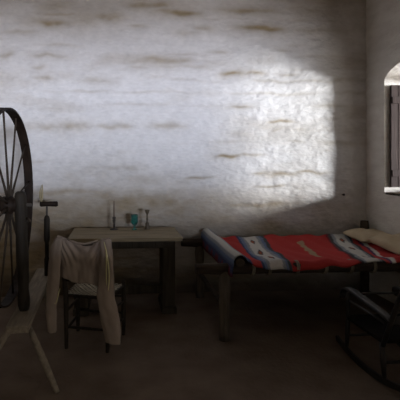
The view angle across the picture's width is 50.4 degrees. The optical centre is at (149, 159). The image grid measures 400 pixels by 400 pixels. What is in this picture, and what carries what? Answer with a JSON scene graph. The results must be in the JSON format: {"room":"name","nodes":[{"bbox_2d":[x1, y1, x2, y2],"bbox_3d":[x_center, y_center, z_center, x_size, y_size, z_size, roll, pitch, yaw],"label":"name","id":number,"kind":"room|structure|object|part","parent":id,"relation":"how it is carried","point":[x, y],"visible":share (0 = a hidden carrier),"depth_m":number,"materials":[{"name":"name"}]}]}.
{"room":"rustic bedroom","nodes":[
{"label":"rustic bedroom","id":0,"kind":"room"},
{"bbox_2d":[0,0,366,296],"bbox_3d":[-0.090,-0.275,4.558,5.057,3.450,0.056,0,0,-4],"label":"wall","id":1,"kind":"structure","parent":0,"point":[241,118],"depth_m":4.59,"materials":[{"name":"white paint"}]},
{"bbox_2d":[0,289,399,399],"bbox_3d":[0.115,1.500,1.637,5.257,0.100,6.050,0,0,-4],"label":"floor","id":2,"kind":"structure","parent":0,"point":[282,345],"depth_m":3.16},
{"bbox_2d":[0,107,59,393],"bbox_3d":[-0.882,0.552,3.071,0.575,1.815,1.679,0,0,-4],"label":"wheel","id":3,"kind":"object","parent":2,"relation":"on","point":[30,295],"visible":0.96,"depth_m":2.87,"materials":[{"name":"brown wood"}]},
{"bbox_3d":[-1.012,1.270,2.656,0.306,0.380,0.046,0,0,-37],"label":"leg","id":4,"kind":"part","parent":3,"relation":"part of","materials":[{"name":"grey wood"}]},
{"bbox_3d":[-0.881,0.628,2.896,0.104,0.826,0.086,0,0,-4],"label":"wheel post","id":5,"kind":"part","parent":3,"relation":"part of","materials":[{"name":"brown wood"}]},
{"bbox_3d":[-0.685,1.270,2.684,0.283,0.379,0.046,0,0,33],"label":"leg","id":6,"kind":"part","parent":3,"relation":"part of","materials":[{"name":"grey wood"}]},
{"bbox_3d":[-0.886,0.752,3.607,0.049,0.555,0.050,0,0,-4],"label":"spindle post","id":7,"kind":"part","parent":3,"relation":"part of","materials":[{"name":"brown wood"}]},
{"bbox_2d":[62,244,125,352],"bbox_3d":[-0.456,1.012,3.331,0.438,0.876,0.435,0,0,12],"label":"chair","id":8,"kind":"object","parent":2,"relation":"on","point":[67,293],"visible":0.49,"depth_m":3.32,"materials":[{"name":"brown wood"}]},
{"bbox_3d":[-0.662,1.012,3.205,0.039,0.875,0.104,0,0,27],"label":"post","id":9,"kind":"part","parent":8,"relation":"part of","materials":[{"name":"brown wood"}]},
{"bbox_3d":[-0.611,1.222,3.566,0.038,0.455,0.038,0,0,12],"label":"leg","id":10,"kind":"part","parent":8,"relation":"part of","materials":[{"name":"brown wood"}]},
{"bbox_2d":[45,235,120,344],"bbox_3d":[-0.489,0.943,3.128,0.598,0.752,0.164,0,0,12],"label":"shirt","id":11,"kind":"object","parent":8,"relation":"hanging from","point":[75,262],"visible":1,"depth_m":3.10,"materials":[{"name":"beige fabric"}]},
{"bbox_3d":[-0.449,1.036,3.364,0.406,0.020,0.340,0,0,12],"label":"woven seat","id":12,"kind":"part","parent":8,"relation":"part of","materials":[{"name":"beige wicker"}]},
{"bbox_3d":[-0.449,1.042,3.364,0.426,0.025,0.356,0,0,12],"label":"seat frame","id":13,"kind":"part","parent":8,"relation":"part of","materials":[{"name":"beige wicker"}]},
{"bbox_3d":[-0.317,1.012,3.133,0.039,0.875,0.104,0,0,-3],"label":"post","id":14,"kind":"part","parent":8,"relation":"part of","materials":[{"name":"brown wood"}]},
{"bbox_3d":[-0.219,1.222,3.485,0.038,0.455,0.038,0,0,12],"label":"leg","id":15,"kind":"part","parent":8,"relation":"part of","materials":[{"name":"brown wood"}]},
{"bbox_2d":[68,227,181,315],"bbox_3d":[-0.241,1.075,4.061,1.035,0.750,0.582,0,0,-4],"label":"table","id":16,"kind":"object","parent":2,"relation":"on","point":[163,238],"visible":0.8,"depth_m":4.00,"materials":[{"name":"brown wood"}]},
{"bbox_2d":[110,201,117,229],"bbox_3d":[-0.362,0.547,4.225,0.084,0.305,0.084,0,0,-4],"label":"candlestick","id":17,"kind":"object","parent":16,"relation":"on","point":[113,217],"visible":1,"depth_m":4.22,"materials":[{"name":"metal"}]},
{"bbox_2d":[113,201,114,216],"bbox_3d":[-0.362,0.487,4.225,0.017,0.185,0.017,0,0,-4],"label":"candle","id":18,"kind":"object","parent":17,"relation":"on","point":[113,201],"depth_m":4.22,"materials":[{"name":"wax"}]},
{"bbox_2d":[131,214,137,229],"bbox_3d":[-0.156,0.626,4.239,0.072,0.148,0.072,0,0,-4],"label":"goblet","id":19,"kind":"object","parent":16,"relation":"on","point":[134,217],"visible":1,"depth_m":4.21,"materials":[{"name":"teal glass"}]},
{"bbox_2d":[131,214,137,224],"bbox_3d":[-0.156,0.605,4.239,0.072,0.107,0.072,0,0,-4],"label":"bowl","id":20,"kind":"object","parent":19,"relation":"on","point":[134,217],"depth_m":4.21,"materials":[{"name":"teal glass"}]},
{"bbox_2d":[144,210,149,229],"bbox_3d":[-0.028,0.602,4.248,0.060,0.196,0.060,0,0,-4],"label":"candlestick","id":21,"kind":"object","parent":16,"relation":"on","point":[146,211],"visible":1,"depth_m":4.24,"materials":[{"name":"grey metal"}]},
{"bbox_2d":[181,220,399,341],"bbox_3d":[1.377,1.056,3.936,2.102,0.792,1.260,0,0,-4],"label":"bed","id":22,"kind":"object","parent":2,"relation":"on","point":[241,265],"visible":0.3,"depth_m":3.39,"materials":[{"name":"brown wood"}]},
{"bbox_3d":[1.354,0.876,4.503,2.054,0.100,0.100,0,0,-4],"label":"rail","id":23,"kind":"part","parent":22,"relation":"part of","materials":[{"name":"brown wood"}]},
{"bbox_3d":[0.524,1.171,4.446,0.098,0.562,0.100,0,0,-4],"label":"leg","id":24,"kind":"part","parent":22,"relation":"part of","materials":[{"name":"brown wood"}]},
{"bbox_3d":[0.602,1.169,3.386,0.099,0.565,0.101,0,0,-4],"label":"leg","id":25,"kind":"part","parent":22,"relation":"part of","materials":[{"name":"brown wood"}]},
{"bbox_3d":[1.406,0.874,3.441,2.091,0.098,0.102,0,0,-4],"label":"rail","id":26,"kind":"part","parent":22,"relation":"part of","materials":[{"name":"brown wood"}]},
{"bbox_2d":[201,228,399,276],"bbox_3d":[1.406,0.823,3.938,1.649,0.183,1.280,0,0,-4],"label":"striped blanket","id":27,"kind":"object","parent":22,"relation":"on","point":[313,252],"visible":0.98,"depth_m":3.86,"materials":[{"name":"fabric"}]},
{"bbox_2d":[368,233,399,254],"bbox_3d":[2.311,0.771,3.871,0.356,0.145,0.427,0,0,-8],"label":"pillow","id":28,"kind":"object","parent":27,"relation":"on","point":[391,243],"visible":1,"depth_m":3.85,"materials":[{"name":"beige fabric"}]},
{"bbox_3d":[2.337,1.056,4.573,0.099,0.790,0.100,0,0,-4],"label":"leg","id":29,"kind":"part","parent":22,"relation":"part of","materials":[{"name":"brown wood"}]},
{"bbox_2d":[343,228,391,242],"bbox_3d":[2.259,0.772,4.318,0.368,0.116,0.387,0,0,-6],"label":"pillow","id":30,"kind":"object","parent":22,"relation":"on","point":[362,235],"visible":0.74,"depth_m":4.26,"materials":[{"name":"beige fabric"}]},
{"bbox_2d":[336,286,399,391],"bbox_3d":[1.708,1.069,2.878,0.495,0.763,0.815,0,0,-4],"label":"rocking chair","id":31,"kind":"object","parent":2,"relation":"on","point":[384,327],"visible":1,"depth_m":2.87,"materials":[{"name":"black wood"}]},
{"bbox_3d":[1.466,1.288,3.119,0.036,0.227,0.047,0,0,-4],"label":"leg","id":32,"kind":"part","parent":31,"relation":"part of","materials":[{"name":"black wood"}]},
{"bbox_3d":[1.499,1.001,2.917,0.084,0.092,0.612,0,0,-4],"label":"armrest","id":33,"kind":"part","parent":31,"relation":"part of","materials":[{"name":"black wood"}]},
{"bbox_3d":[1.482,1.036,2.883,0.022,0.023,0.395,0,0,-4],"label":"rail","id":34,"kind":"part","parent":31,"relation":"part of","materials":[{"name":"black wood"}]},
{"bbox_3d":[1.705,1.165,2.926,0.470,0.030,0.440,0,0,-4],"label":"seat","id":35,"kind":"part","parent":31,"relation":"part of","materials":[{"name":"black wood"}]},
{"bbox_3d":[1.496,1.288,2.696,0.036,0.229,0.057,0,0,-4],"label":"leg","id":36,"kind":"part","parent":31,"relation":"part of","materials":[{"name":"black wood"}]},
{"bbox_3d":[1.504,0.942,2.583,0.034,0.509,0.255,0,0,-4],"label":"post","id":37,"kind":"part","parent":31,"relation":"part of","materials":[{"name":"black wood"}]},
{"bbox_3d":[1.910,1.001,2.945,0.084,0.092,0.612,0,0,-4],"label":"armrest","id":38,"kind":"part","parent":31,"relation":"part of","materials":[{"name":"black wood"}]},
{"bbox_2d":[365,0,399,303],"bbox_3d":[2.789,-0.275,3.227,0.500,3.450,4.050,0,0,-4],"label":"wall","id":39,"kind":"structure","parent":0,"point":[382,37],"depth_m":4.45,"materials":[{"name":"white paint"}]},
{"bbox_2d":[386,85,399,195],"bbox_3d":[2.720,-0.248,3.924,0.460,1.227,1.000,0,0,-4],"label":"window","id":40,"kind":"structure","parent":39,"relation":"in","point":[394,89],"depth_m":4.37,"materials":[{"name":"brown wood"}]},
{"bbox_3d":[2.710,0.350,3.924,0.440,0.030,0.960,0,0,-4],"label":"sill","id":41,"kind":"part","parent":40,"relation":"part of","materials":[{"name":"white paint"}]},
{"bbox_2d":[390,85,399,186],"bbox_3d":[2.700,-0.250,4.392,0.390,1.060,0.026,0,0,-4],"label":"shutter","id":42,"kind":"object","parent":40,"relation":"attached to","point":[394,89],"depth_m":4.37,"materials":[{"name":"brown wood"}]}
]}

